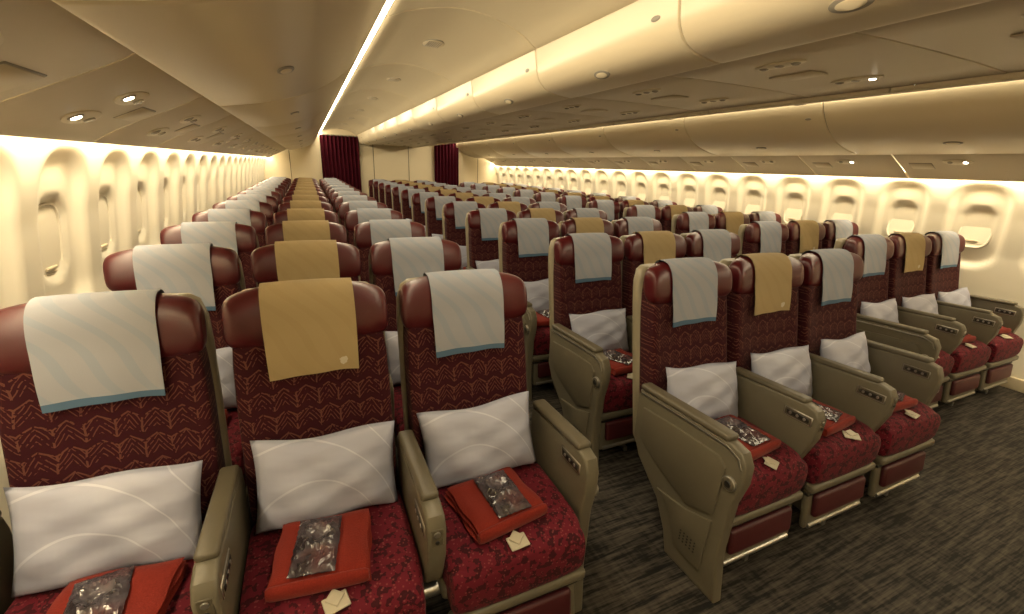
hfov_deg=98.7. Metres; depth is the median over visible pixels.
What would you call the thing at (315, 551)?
packet
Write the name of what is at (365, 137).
bin
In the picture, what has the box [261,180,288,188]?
seat
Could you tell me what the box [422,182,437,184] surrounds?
seat
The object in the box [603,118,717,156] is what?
bin
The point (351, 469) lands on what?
pillow
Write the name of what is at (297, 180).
seat
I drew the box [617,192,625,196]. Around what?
window
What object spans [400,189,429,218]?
seat
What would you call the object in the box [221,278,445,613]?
seat
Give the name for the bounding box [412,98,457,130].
bin
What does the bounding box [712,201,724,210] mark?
window
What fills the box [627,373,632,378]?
menu card
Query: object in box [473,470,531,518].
packet
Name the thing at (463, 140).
bin
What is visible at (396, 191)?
seat
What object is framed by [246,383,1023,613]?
floor
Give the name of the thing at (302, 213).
seat
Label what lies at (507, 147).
bin
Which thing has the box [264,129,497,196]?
wall
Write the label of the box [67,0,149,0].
bin
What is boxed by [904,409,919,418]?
menu card
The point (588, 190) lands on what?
window
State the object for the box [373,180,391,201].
seat
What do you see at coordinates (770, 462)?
menu card
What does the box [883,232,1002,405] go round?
seat
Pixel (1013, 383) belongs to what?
baseboard
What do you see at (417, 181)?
seat
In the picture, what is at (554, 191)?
seat
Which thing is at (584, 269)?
seat
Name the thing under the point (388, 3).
light strip
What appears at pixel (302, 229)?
seat
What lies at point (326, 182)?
seat
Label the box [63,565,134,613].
packet
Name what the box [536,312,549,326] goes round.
folded blanket
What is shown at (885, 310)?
pillow
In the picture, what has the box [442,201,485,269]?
seat
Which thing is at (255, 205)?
seat
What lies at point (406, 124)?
bin
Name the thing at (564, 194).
seat
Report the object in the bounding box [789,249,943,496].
seat
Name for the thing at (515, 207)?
seat
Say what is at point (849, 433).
menu card
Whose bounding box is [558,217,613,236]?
seat
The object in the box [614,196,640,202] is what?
seat
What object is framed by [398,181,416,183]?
seat
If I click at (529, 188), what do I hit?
seat
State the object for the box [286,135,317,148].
bin
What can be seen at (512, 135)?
bin
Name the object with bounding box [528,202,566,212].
seat
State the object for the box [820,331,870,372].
pillow
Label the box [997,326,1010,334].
folded blanket
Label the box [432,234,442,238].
pillow
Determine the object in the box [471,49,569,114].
bin
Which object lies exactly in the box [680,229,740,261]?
seat
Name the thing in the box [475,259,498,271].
pillow
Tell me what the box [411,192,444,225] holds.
seat
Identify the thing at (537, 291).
pillow
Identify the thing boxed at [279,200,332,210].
seat
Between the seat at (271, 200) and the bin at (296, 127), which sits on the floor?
the seat at (271, 200)
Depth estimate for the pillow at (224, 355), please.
1.92 m
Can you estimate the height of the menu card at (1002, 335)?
0.017 m
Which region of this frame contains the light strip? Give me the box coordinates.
[319,0,393,132]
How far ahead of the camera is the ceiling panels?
2.75 m
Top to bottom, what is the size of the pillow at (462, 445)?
0.286 m
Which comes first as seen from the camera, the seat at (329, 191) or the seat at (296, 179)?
the seat at (329, 191)
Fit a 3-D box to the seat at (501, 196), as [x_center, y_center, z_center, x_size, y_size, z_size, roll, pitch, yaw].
[-0.127,-1.084,6.600,0.572,1.180,0.726,-6,19,-23]
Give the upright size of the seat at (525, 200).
1.180 m
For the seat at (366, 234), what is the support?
on the floor
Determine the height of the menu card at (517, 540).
0.017 m
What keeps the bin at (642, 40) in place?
attached to the ceiling panels
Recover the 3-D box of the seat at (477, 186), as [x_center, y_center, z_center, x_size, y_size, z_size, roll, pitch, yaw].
[-0.652,-2.214,10.110,0.609,1.180,0.785,-6,19,-23]
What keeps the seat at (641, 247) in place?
on the floor
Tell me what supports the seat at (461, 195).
on the floor
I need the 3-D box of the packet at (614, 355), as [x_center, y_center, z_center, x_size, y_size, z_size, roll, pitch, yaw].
[0.605,0.276,2.539,0.199,0.026,0.120,16,22,37]
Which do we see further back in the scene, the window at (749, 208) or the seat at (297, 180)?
the seat at (297, 180)
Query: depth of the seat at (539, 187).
9.90 m
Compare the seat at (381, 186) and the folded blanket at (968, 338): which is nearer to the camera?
the folded blanket at (968, 338)
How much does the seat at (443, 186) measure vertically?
1.180 m
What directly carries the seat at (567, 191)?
on the floor
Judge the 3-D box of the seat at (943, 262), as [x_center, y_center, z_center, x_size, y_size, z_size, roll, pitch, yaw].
[3.620,0.020,3.548,0.572,1.180,0.726,-6,19,-23]
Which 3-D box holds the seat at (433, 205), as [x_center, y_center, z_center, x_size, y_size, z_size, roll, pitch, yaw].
[-0.766,-0.743,5.444,0.609,1.180,0.785,-6,19,-23]
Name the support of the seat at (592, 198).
on the floor
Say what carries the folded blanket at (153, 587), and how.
on the seat at (93, 384)
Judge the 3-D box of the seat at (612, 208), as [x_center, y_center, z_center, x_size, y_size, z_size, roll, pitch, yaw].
[1.329,-0.809,5.901,0.609,1.180,0.785,-6,19,-23]
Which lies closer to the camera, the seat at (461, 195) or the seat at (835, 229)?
the seat at (835, 229)
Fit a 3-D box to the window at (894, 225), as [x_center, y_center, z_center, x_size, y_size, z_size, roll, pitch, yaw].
[3.689,-0.810,4.156,0.053,0.315,0.216,-6,19,-23]
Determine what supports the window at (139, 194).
in the wall at (71, 176)
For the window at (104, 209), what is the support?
in the wall at (71, 176)
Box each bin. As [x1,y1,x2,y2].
[52,0,386,105]
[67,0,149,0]
[220,53,359,127]
[253,94,338,136]
[269,115,327,141]
[277,125,322,144]
[282,131,319,147]
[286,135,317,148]
[357,133,371,145]
[361,131,378,143]
[367,127,386,142]
[375,122,397,140]
[384,117,410,137]
[396,109,431,134]
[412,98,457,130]
[435,81,497,123]
[446,140,463,143]
[456,142,484,158]
[464,136,496,141]
[466,140,508,157]
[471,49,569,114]
[485,133,520,139]
[487,137,539,157]
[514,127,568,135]
[514,133,580,157]
[536,0,719,97]
[551,127,634,157]
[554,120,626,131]
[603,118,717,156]
[614,108,723,124]
[681,0,992,62]
[683,102,858,155]
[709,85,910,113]
[824,80,1023,154]
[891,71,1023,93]
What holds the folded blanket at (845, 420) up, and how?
on the seat at (762, 301)
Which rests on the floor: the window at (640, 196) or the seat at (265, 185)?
the seat at (265, 185)
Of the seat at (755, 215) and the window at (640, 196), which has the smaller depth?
the seat at (755, 215)
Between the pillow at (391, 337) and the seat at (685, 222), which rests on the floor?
the seat at (685, 222)
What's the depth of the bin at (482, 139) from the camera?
7.38 m
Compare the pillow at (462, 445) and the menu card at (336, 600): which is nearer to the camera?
the menu card at (336, 600)
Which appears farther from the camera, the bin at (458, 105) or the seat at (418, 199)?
the seat at (418, 199)
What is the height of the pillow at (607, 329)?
0.274 m
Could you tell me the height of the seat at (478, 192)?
1.180 m
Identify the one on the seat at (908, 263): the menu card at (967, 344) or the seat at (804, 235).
the menu card at (967, 344)
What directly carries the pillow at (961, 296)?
on the seat at (943, 262)
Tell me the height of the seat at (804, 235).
1.180 m
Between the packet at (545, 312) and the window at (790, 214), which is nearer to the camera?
the packet at (545, 312)
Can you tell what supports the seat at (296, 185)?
on the floor
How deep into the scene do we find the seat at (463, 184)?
10.82 m
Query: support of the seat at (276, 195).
on the floor
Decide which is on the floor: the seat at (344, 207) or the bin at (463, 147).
the seat at (344, 207)
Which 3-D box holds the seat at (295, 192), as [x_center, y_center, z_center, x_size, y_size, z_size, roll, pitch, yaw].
[-2.537,-0.851,5.577,0.554,1.180,0.726,-6,19,-23]
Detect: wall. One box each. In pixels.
[0,135,266,531]
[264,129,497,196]
[493,156,1023,379]
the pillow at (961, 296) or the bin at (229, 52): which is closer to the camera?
the bin at (229, 52)
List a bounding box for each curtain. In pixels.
[319,134,361,191]
[434,143,458,185]
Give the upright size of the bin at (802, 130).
0.424 m
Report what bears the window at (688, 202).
in the wall at (995, 269)
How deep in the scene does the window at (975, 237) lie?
3.70 m
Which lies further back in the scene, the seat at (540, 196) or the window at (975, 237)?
the seat at (540, 196)
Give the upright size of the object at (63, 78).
0.220 m
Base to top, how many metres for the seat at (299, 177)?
1.180 m
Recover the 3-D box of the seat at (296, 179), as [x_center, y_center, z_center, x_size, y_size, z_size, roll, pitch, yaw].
[-4.189,-2.022,9.085,0.554,1.180,0.726,-6,19,-23]
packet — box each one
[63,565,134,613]
[287,515,341,578]
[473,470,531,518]
[536,309,548,317]
[602,349,632,364]
[716,416,770,446]
[812,401,842,421]
[896,390,904,400]
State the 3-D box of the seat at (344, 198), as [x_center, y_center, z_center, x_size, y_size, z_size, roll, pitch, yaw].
[-1.725,-0.665,5.087,0.572,1.180,0.726,-6,19,-23]
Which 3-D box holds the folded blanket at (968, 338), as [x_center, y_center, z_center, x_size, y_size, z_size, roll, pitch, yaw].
[3.161,0.200,3.212,0.260,0.048,0.251,-4,19,-20]
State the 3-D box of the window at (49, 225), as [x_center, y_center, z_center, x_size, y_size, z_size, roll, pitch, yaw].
[-1.837,-0.252,1.742,0.053,0.315,0.216,-6,19,-23]
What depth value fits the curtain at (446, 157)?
12.05 m
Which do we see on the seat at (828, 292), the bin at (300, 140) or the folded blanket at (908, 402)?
the folded blanket at (908, 402)
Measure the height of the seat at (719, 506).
1.180 m
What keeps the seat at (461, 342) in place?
on the floor
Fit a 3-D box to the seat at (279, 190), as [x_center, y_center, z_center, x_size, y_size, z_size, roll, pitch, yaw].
[-3.355,-1.026,6.036,0.609,1.180,0.785,-6,19,-23]
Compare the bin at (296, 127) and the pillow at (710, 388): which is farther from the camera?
the bin at (296, 127)
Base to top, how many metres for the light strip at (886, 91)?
0.269 m
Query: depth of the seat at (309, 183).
7.72 m
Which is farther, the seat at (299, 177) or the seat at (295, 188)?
the seat at (299, 177)
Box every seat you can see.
[0,289,251,613]
[103,243,248,499]
[160,222,258,288]
[192,209,267,246]
[212,200,273,225]
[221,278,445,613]
[227,194,278,213]
[237,190,281,207]
[245,186,283,199]
[251,184,285,196]
[251,240,393,420]
[256,181,287,192]
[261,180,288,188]
[265,178,290,186]
[265,220,346,244]
[267,177,291,183]
[273,208,338,223]
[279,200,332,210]
[282,195,328,202]
[285,190,325,196]
[287,187,323,192]
[289,184,321,188]
[291,182,319,185]
[292,180,318,183]
[293,179,317,181]
[294,177,315,179]
[319,178,339,186]
[320,179,343,187]
[322,181,346,191]
[323,183,350,192]
[325,185,355,197]
[327,188,360,203]
[330,191,367,211]
[333,195,375,214]
[338,201,387,226]
[344,208,402,244]
[354,219,425,282]
[368,179,386,196]
[369,237,461,446]
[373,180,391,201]
[378,182,399,203]
[384,184,407,208]
[392,186,418,212]
[396,269,598,613]
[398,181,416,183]
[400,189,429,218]
[404,183,425,185]
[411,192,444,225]
[413,184,435,188]
[414,180,430,182]
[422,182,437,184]
[423,187,446,191]
[425,196,462,236]
[430,183,448,186]
[434,189,460,195]
[440,185,459,188]
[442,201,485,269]
[448,192,478,200]
[452,187,474,192]
[459,182,473,186]
[464,190,491,195]
[465,196,499,207]
[465,208,516,269]
[470,183,487,189]
[482,185,501,192]
[482,193,511,200]
[487,201,527,215]
[496,187,517,195]
[498,218,559,400]
[502,197,535,205]
[507,185,524,188]
[512,189,537,197]
[513,184,528,186]
[517,208,563,223]
[523,187,541,191]
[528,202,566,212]
[529,186,545,190]
[532,192,559,201]
[539,190,562,194]
[543,188,564,191]
[548,233,634,466]
[556,196,586,210]
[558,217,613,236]
[560,193,585,197]
[562,190,585,194]
[563,208,606,220]
[586,193,610,197]
[586,196,614,201]
[586,200,619,221]
[611,217,661,237]
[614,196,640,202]
[618,200,648,218]
[620,231,685,316]
[623,205,660,220]
[632,257,826,602]
[648,200,676,207]
[659,205,692,231]
[671,212,714,234]
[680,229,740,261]
[690,205,722,213]
[711,211,749,234]
[720,252,898,527]
[737,221,788,255]
[747,211,781,222]
[781,220,825,255]
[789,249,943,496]
[818,219,858,248]
[834,234,966,407]
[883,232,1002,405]
[922,231,1023,393]
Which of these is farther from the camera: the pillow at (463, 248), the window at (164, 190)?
the pillow at (463, 248)
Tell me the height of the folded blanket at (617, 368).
0.049 m
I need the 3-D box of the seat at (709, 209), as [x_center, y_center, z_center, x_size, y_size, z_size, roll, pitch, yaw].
[2.629,-0.682,5.653,0.572,1.180,0.726,-6,19,-23]
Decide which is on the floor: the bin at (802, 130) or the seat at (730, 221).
the seat at (730, 221)
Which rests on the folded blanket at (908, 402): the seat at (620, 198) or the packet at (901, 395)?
the packet at (901, 395)
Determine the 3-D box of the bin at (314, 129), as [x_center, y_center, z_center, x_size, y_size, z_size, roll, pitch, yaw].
[-2.553,-2.213,5.276,0.707,0.424,1.500,-6,19,-23]
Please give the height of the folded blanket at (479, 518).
0.048 m
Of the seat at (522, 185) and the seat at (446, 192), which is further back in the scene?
the seat at (522, 185)
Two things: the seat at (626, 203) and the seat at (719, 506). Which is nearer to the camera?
the seat at (719, 506)
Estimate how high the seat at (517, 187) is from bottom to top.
1.180 m
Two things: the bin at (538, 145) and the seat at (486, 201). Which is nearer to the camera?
the seat at (486, 201)
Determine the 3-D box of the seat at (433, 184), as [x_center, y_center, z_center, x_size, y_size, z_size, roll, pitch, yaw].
[-1.448,-2.021,9.406,0.572,1.180,0.726,-6,19,-23]
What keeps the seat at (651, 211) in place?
on the floor
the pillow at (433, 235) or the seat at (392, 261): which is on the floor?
the seat at (392, 261)
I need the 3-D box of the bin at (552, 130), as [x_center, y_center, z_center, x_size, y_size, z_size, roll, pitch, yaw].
[0.365,-2.305,5.522,0.295,0.269,1.110,-6,19,-23]
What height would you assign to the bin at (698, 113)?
0.269 m
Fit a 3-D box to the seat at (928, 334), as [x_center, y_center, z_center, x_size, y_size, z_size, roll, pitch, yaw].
[2.651,0.128,3.094,0.609,1.180,0.785,-6,19,-23]
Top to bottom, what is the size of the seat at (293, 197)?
1.180 m
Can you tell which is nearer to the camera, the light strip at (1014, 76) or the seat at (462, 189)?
the light strip at (1014, 76)
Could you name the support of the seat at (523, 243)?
on the floor
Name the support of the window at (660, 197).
in the wall at (995, 269)
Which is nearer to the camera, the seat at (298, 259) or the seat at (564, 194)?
the seat at (298, 259)
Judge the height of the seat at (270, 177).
1.180 m
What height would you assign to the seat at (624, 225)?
1.180 m
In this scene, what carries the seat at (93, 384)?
on the floor
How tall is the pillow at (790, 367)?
0.277 m
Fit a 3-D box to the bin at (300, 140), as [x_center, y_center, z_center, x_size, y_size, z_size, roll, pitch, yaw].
[-3.164,-2.646,6.575,0.707,0.424,1.500,-6,19,-23]
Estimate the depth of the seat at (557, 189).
9.20 m
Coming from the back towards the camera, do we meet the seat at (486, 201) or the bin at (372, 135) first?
the bin at (372, 135)
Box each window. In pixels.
[38,203,63,275]
[99,194,111,251]
[137,188,143,234]
[163,186,166,220]
[585,188,591,194]
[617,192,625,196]
[637,193,645,200]
[659,196,668,199]
[683,198,694,206]
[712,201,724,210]
[744,204,759,213]
[783,208,801,222]
[830,213,852,221]
[886,219,913,235]
[957,226,991,247]
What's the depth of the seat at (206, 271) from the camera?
1.89 m
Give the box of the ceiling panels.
[321,0,636,134]
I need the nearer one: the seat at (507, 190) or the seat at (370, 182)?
the seat at (507, 190)
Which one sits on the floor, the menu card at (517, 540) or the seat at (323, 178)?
the seat at (323, 178)
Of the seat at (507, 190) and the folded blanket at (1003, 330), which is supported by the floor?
the seat at (507, 190)
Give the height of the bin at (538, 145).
0.424 m
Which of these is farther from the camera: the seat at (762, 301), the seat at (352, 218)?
the seat at (352, 218)
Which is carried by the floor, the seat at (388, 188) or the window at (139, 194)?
the seat at (388, 188)
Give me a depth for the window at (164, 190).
3.18 m
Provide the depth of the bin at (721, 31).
1.33 m
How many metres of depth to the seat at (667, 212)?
5.41 m
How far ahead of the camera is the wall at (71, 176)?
1.92 m
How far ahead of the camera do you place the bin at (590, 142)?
6.79 m
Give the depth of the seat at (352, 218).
3.66 m
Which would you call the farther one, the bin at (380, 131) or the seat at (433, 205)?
the bin at (380, 131)
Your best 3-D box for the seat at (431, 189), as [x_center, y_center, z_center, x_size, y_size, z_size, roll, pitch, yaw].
[-1.270,-1.504,7.792,0.554,1.180,0.726,-6,19,-23]
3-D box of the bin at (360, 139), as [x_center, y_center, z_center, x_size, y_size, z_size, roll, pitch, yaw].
[-3.586,-4.106,10.750,0.295,0.269,1.110,-6,19,-23]
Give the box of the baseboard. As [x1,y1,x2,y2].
[999,376,1023,392]
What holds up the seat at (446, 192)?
on the floor
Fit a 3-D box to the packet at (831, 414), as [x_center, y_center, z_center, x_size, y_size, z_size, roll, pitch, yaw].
[1.408,0.463,2.045,0.120,0.026,0.199,-14,24,-41]
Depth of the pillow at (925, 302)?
3.31 m
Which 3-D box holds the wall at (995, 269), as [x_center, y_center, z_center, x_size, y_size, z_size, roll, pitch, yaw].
[2.540,-1.258,6.433,0.236,1.800,15.000,-6,19,-23]
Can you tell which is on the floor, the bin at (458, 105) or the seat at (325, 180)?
the seat at (325, 180)
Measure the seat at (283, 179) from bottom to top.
1.180 m
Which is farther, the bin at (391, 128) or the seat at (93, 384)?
the bin at (391, 128)
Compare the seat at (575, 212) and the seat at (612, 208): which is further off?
the seat at (612, 208)
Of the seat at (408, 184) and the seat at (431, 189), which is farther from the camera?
the seat at (408, 184)
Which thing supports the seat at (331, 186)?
on the floor
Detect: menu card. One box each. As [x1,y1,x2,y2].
[321,589,350,613]
[506,530,529,551]
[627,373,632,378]
[763,456,778,469]
[842,429,860,440]
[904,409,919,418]
[965,343,975,347]
[1000,334,1012,338]
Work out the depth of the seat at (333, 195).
5.76 m
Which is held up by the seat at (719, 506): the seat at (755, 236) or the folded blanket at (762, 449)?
the folded blanket at (762, 449)
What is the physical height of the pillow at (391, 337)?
0.279 m
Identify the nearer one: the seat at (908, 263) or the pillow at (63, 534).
the pillow at (63, 534)
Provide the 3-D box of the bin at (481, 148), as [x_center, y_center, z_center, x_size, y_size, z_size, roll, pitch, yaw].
[-0.571,-3.899,10.841,0.707,0.424,1.500,-6,19,-23]
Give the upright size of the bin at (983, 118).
0.424 m
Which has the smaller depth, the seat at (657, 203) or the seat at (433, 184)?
the seat at (657, 203)
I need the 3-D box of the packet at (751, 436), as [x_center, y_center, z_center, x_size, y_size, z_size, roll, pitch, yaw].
[0.962,0.508,1.850,0.120,0.026,0.199,-7,20,-28]
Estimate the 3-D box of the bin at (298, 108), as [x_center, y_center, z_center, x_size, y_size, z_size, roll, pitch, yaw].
[-1.329,-1.345,2.677,0.707,0.424,1.500,-6,19,-23]
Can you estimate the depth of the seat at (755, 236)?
3.84 m
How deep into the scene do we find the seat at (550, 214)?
4.31 m
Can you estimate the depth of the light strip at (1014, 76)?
1.92 m
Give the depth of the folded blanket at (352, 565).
1.18 m
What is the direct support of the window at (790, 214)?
in the wall at (995, 269)
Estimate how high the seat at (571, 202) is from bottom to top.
1.180 m
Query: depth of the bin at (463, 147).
11.81 m
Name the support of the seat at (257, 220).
on the floor
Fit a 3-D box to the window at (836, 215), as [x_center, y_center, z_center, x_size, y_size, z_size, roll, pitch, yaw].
[3.473,-0.963,4.615,0.053,0.315,0.216,-6,19,-23]
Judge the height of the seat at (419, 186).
1.180 m
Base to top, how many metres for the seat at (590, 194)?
1.180 m
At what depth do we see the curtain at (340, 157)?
10.96 m
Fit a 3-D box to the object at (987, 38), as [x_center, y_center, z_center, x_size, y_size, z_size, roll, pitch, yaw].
[0.178,-1.836,4.360,1.140,0.026,16.194,-6,19,-23]
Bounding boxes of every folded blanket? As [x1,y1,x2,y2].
[46,557,187,613]
[264,508,371,602]
[444,467,547,544]
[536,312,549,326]
[609,348,632,375]
[716,414,780,460]
[812,399,855,436]
[893,395,917,411]
[961,334,975,343]
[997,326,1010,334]
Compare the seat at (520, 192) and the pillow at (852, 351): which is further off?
the seat at (520, 192)
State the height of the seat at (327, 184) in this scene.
1.180 m
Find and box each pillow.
[3,460,202,597]
[216,347,236,408]
[250,421,397,534]
[385,331,400,384]
[416,391,536,487]
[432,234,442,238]
[459,246,466,269]
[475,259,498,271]
[524,279,548,310]
[569,308,628,351]
[666,361,737,419]
[750,345,812,397]
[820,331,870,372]
[860,298,898,322]
[902,293,937,313]
[937,287,970,306]
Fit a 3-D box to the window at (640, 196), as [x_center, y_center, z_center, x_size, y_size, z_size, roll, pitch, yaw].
[2.177,-1.883,7.370,0.053,0.315,0.216,-6,19,-23]
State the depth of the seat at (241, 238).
2.60 m
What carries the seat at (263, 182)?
on the floor
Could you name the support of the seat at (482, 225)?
on the floor
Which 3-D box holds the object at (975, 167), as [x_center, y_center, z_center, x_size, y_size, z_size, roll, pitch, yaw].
[2.521,-1.812,5.547,0.418,0.220,15.384,-6,19,-23]

